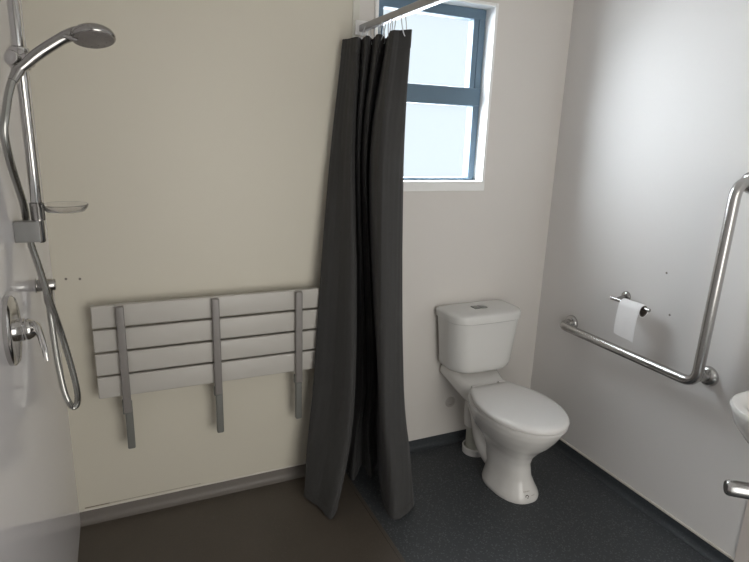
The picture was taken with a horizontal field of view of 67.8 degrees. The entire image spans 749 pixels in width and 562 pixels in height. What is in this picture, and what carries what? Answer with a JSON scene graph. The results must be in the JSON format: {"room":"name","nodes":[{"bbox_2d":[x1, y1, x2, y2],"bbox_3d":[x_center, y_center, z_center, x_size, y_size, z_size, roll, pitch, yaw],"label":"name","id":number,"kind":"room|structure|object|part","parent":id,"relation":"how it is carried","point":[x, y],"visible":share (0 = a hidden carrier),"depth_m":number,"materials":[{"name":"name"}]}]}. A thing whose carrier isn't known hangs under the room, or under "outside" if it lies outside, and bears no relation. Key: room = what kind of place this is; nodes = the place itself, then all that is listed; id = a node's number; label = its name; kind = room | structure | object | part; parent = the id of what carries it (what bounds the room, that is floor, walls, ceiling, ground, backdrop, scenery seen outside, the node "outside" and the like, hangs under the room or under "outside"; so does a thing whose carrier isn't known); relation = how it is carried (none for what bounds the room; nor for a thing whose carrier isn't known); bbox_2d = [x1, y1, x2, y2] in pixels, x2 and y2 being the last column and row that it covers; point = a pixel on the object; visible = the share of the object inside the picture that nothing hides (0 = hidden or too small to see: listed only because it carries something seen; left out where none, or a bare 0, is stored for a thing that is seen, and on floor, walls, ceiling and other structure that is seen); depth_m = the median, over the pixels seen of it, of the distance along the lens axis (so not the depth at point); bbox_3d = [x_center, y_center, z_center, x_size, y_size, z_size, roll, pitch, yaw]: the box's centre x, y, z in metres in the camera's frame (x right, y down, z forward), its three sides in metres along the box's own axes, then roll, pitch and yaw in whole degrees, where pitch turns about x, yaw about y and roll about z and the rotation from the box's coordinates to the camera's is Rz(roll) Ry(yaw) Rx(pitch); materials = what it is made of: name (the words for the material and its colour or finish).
{"room":"accessible bathroom","nodes":[
{"label":"accessible bathroom","id":0,"kind":"room"},
{"bbox_2d":[0,0,79,561],"bbox_3d":[-0.602,0.057,0.689,0.100,2.420,2.518,-5,16,-24],"label":"wall","id":1,"kind":"structure","parent":0,"point":[40,515],"depth_m":1.32,"materials":[{"name":"paint"}]},
{"bbox_2d":[3,0,46,242],"bbox_3d":[-0.768,-0.451,1.192,0.080,0.750,0.055,-5,16,-24],"label":"slide rail","id":2,"kind":"object","parent":1,"relation":"attached to","point":[25,231],"visible":0.8,"depth_m":1.23,"materials":[{"name":"silver metal"}]},
{"bbox_3d":[-0.762,-0.470,1.175,0.031,0.031,0.021,3,15,2],"label":"knob","id":3,"kind":"part","parent":2,"relation":"part of","materials":[{"name":"silver metal"}]},
{"bbox_2d":[0,65,80,409],"bbox_3d":[-0.809,-0.051,1.372,0.080,0.882,0.321,-5,16,-24],"label":"shower hose","id":4,"kind":"object","parent":2,"relation":"hanging from","point":[54,322],"visible":0.96,"depth_m":1.36,"materials":[{"name":"metal"}]},
{"bbox_2d":[29,201,88,220],"bbox_3d":[-0.719,-0.162,1.293,0.114,0.041,0.104,9,16,25],"label":"soap dish","id":5,"kind":"object","parent":2,"relation":"attached to","point":[37,210],"visible":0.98,"depth_m":1.27,"materials":[{"name":"clear plastic"}]},
{"bbox_3d":[-0.715,-0.169,1.289,0.098,0.018,0.112,-5,16,-24],"label":"dish","id":6,"kind":"part","parent":5,"relation":"part of","materials":[{"name":"clear plastic"}]},
{"bbox_2d":[16,23,115,71],"bbox_3d":[-0.667,-0.502,1.208,0.198,0.113,0.088,-5,16,-24],"label":"shower","id":7,"kind":"object","parent":2,"relation":"attached to","point":[87,35],"visible":1,"depth_m":1.19,"materials":[{"name":"silver metal"}]},
{"bbox_3d":[-0.653,-0.522,1.198,0.030,0.016,0.012,-5,16,-24],"label":"spray lever","id":8,"kind":"part","parent":7,"relation":"part of","materials":[{"name":"silver metal"}]},
{"bbox_2d":[0,295,49,365],"bbox_3d":[-0.702,0.098,1.134,0.074,0.142,0.142,-5,16,-24],"label":"shower mixer","id":9,"kind":"object","parent":1,"relation":"attached to","point":[15,329],"visible":1,"depth_m":1.10,"materials":[{"name":"silver metal"}]},
{"bbox_3d":[-0.728,0.100,1.123,0.016,0.142,0.142,-5,16,-24],"label":"plate","id":10,"kind":"part","parent":9,"relation":"part of","materials":[{"name":"silver metal"}]},
{"bbox_3d":[-0.684,0.117,1.122,0.034,0.073,0.095,-9,18,-38],"label":"lever","id":11,"kind":"part","parent":9,"relation":"part of","materials":[{"name":"silver metal"}]},
{"bbox_2d":[35,278,55,293],"bbox_3d":[-0.895,0.013,1.519,0.047,0.044,0.040,-5,16,-24],"label":"outlet","id":12,"kind":"object","parent":1,"relation":"attached to","point":[51,282],"visible":0.62,"depth_m":1.51,"materials":[{"name":"silver metal"}]},
{"bbox_2d":[21,0,573,510],"bbox_3d":[-0.145,-0.347,2.316,2.315,2.420,0.160,-5,16,-24],"label":"wall","id":13,"kind":"structure","parent":0,"point":[196,142],"depth_m":2.08,"materials":[{"name":"beige paint"}]},
{"bbox_2d":[79,462,305,511],"bbox_3d":[-0.630,0.831,2.319,1.062,0.006,0.005,-5,16,-24],"label":"trim","id":14,"kind":"structure","parent":13,"relation":"attached to","point":[305,462],"depth_m":2.26,"materials":[{"name":"grey plastic"}]},
{"bbox_2d":[90,287,318,448],"bbox_3d":[-0.609,0.320,2.137,0.814,0.552,0.093,-5,16,-24],"label":"shower seat","id":15,"kind":"object","parent":13,"relation":"attached to","point":[295,343],"visible":0.91,"depth_m":2.06,"materials":[{"name":"white plastic"}]},
{"bbox_3d":[-0.893,0.524,2.037,0.026,0.188,0.024,-5,16,-24],"label":"folding leg","id":16,"kind":"part","parent":15,"relation":"part of","materials":[{"name":"grey metal"}]},
{"bbox_3d":[-0.602,0.501,2.166,0.026,0.188,0.024,-5,16,-24],"label":"folding leg","id":17,"kind":"part","parent":15,"relation":"part of","materials":[{"name":"grey metal"}]},
{"bbox_3d":[-0.314,0.478,2.295,0.026,0.188,0.024,-5,16,-24],"label":"folding leg","id":18,"kind":"part","parent":15,"relation":"part of","materials":[{"name":"grey metal"}]},
{"bbox_2d":[79,429,465,526],"bbox_3d":[-0.147,0.822,2.532,2.115,0.049,0.024,-5,16,-24],"label":"baseboard","id":19,"kind":"structure","parent":13,"relation":"attached to","point":[99,515],"depth_m":2.30,"materials":[{"name":"plastic"}]},
{"bbox_2d":[352,0,359,37],"bbox_3d":[-0.091,-0.356,2.245,0.028,2.365,0.004,-5,16,-24],"label":"trim","id":20,"kind":"structure","parent":13,"relation":"attached to","point":[356,3],"depth_m":2.08,"materials":[{"name":"white paint"}]},
{"bbox_2d":[355,0,498,190],"bbox_3d":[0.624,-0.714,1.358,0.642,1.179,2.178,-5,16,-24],"label":"window","id":21,"kind":"structure","parent":13,"relation":"in","point":[482,16],"depth_m":2.37,"materials":[{"name":"white paint"}]},
{"bbox_3d":[0.386,-0.963,1.121,0.052,0.594,2.078,-5,16,-24],"label":"curtain rail","id":22,"kind":"part","parent":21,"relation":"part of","materials":[{"name":"white metal"}]},
{"bbox_3d":[0.217,-0.431,2.411,0.529,0.007,0.099,-5,16,-24],"label":"sill","id":23,"kind":"part","parent":21,"relation":"part of","materials":[{"name":"white paint"}]},
{"bbox_2d":[445,397,454,406],"bbox_3d":[0.371,0.591,2.721,0.054,0.054,0.007,-5,16,-24],"label":"cap","id":24,"kind":"object","parent":13,"relation":"attached to","point":[450,401],"visible":1,"depth_m":2.72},
{"bbox_2d":[304,16,414,519],"bbox_3d":[-0.046,-0.006,2.095,0.400,1.854,0.427,-6,16,-28],"label":"shower curtain","id":25,"kind":"object","parent":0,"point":[358,415],"visible":0.99,"depth_m":2.12,"materials":[{"name":"grey fabric"}]},
{"bbox_2d":[78,441,709,561],"bbox_3d":[0.313,1.141,1.558,2.315,0.050,2.768,-5,16,-24],"label":"floor","id":26,"kind":"structure","parent":0,"point":[455,516],"depth_m":2.16,"materials":[{"name":"plastic"}]},
{"bbox_2d":[344,472,405,561],"bbox_3d":[0.343,1.138,1.469,0.016,0.002,2.388,-5,16,-24],"label":"trim","id":27,"kind":"structure","parent":26,"relation":"on","point":[352,485],"depth_m":2.19,"materials":[{"name":"brown plastic"}]},
{"bbox_2d":[436,300,569,503],"bbox_3d":[0.567,0.525,2.414,0.378,0.730,0.665,-5,16,-24],"label":"toilet","id":28,"kind":"object","parent":26,"relation":"on","point":[508,424],"visible":1,"depth_m":2.42,"materials":[{"name":"white ceramic"}]},
{"bbox_3d":[0.484,0.142,2.532,0.378,0.045,0.205,-5,16,-24],"label":"cistern lid","id":29,"kind":"part","parent":28,"relation":"part of","materials":[{"name":"ceramic"}]},
{"bbox_3d":[0.602,0.536,2.304,0.331,0.014,0.434,-5,16,-24],"label":"seat","id":30,"kind":"part","parent":28,"relation":"part of","materials":[{"name":"white plastic"}]},
{"bbox_3d":[0.602,0.518,2.300,0.335,0.024,0.438,-5,16,-24],"label":"lid","id":31,"kind":"part","parent":28,"relation":"part of","materials":[{"name":"white plastic"}]},
{"bbox_2d":[530,0,748,557],"bbox_3d":[1.415,-0.104,1.590,0.100,2.420,2.518,-5,16,-24],"label":"wall","id":32,"kind":"structure","parent":0,"point":[653,140],"depth_m":2.18,"materials":[{"name":"white paint"}]},
{"bbox_2d":[610,291,650,311],"bbox_3d":[1.047,0.084,2.242,0.068,0.044,0.192,-5,16,-24],"label":"toilet roll holder","id":33,"kind":"object","parent":32,"relation":"attached to","point":[625,294],"visible":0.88,"depth_m":2.30,"materials":[{"name":"silver metal"}]},
{"bbox_2d":[614,298,647,342],"bbox_3d":[1.024,0.156,2.232,0.057,0.155,0.104,-5,16,-24],"label":"toilet paper roll","id":34,"kind":"object","parent":33,"relation":"on","point":[628,311],"visible":1,"depth_m":2.21,"materials":[{"name":"white paper"}]},
{"bbox_2d":[552,439,733,561],"bbox_3d":[1.032,0.879,2.473,0.024,0.049,1.126,-5,16,-24],"label":"baseboard","id":35,"kind":"structure","parent":32,"relation":"attached to","point":[695,542],"depth_m":2.30,"materials":[{"name":"plastic"}]},
{"bbox_2d":[560,438,733,559],"bbox_3d":[1.040,0.850,2.469,0.007,0.009,1.126,-5,16,-24],"label":"trim","id":36,"kind":"structure","parent":32,"relation":"attached to","point":[561,439],"depth_m":2.26,"materials":[{"name":"grey plastic"}]},
{"bbox_2d":[560,172,748,385],"bbox_3d":[1.040,-0.060,2.201,0.094,0.784,0.770,-5,16,-24],"label":"grab rail","id":37,"kind":"object","parent":32,"relation":"attached to","point":[707,375],"visible":1,"depth_m":1.92,"materials":[{"name":"silver metal"}]},
{"bbox_3d":[1.172,0.343,1.995,0.062,0.039,0.035,-5,16,-24],"label":"post","id":38,"kind":"part","parent":37,"relation":"part of","materials":[{"name":"silver metal"}]},
{"bbox_2d":[730,391,748,443],"bbox_3d":[1.240,0.458,1.424,0.424,0.158,0.551,-5,16,-24],"label":"basin","id":39,"kind":"object","parent":32,"relation":"attached to","point":[739,403],"visible":1,"depth_m":1.52,"materials":[{"name":"white ceramic"}]},
{"bbox_2d":[734,500,748,561],"bbox_3d":[1.549,0.856,1.332,0.006,0.700,1.290,-5,16,-24],"label":"door","id":40,"kind":"structure","parent":32,"relation":"attached to","point":[742,551],"depth_m":1.93,"materials":[{"name":"paint"}]},
{"bbox_2d":[723,479,748,499],"bbox_3d":[1.244,0.575,1.399,0.651,0.084,0.067,6,15,15],"label":"door handle","id":41,"kind":"object","parent":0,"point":[733,488],"visible":1,"depth_m":1.45,"materials":[{"name":"silver metal"}]}
]}

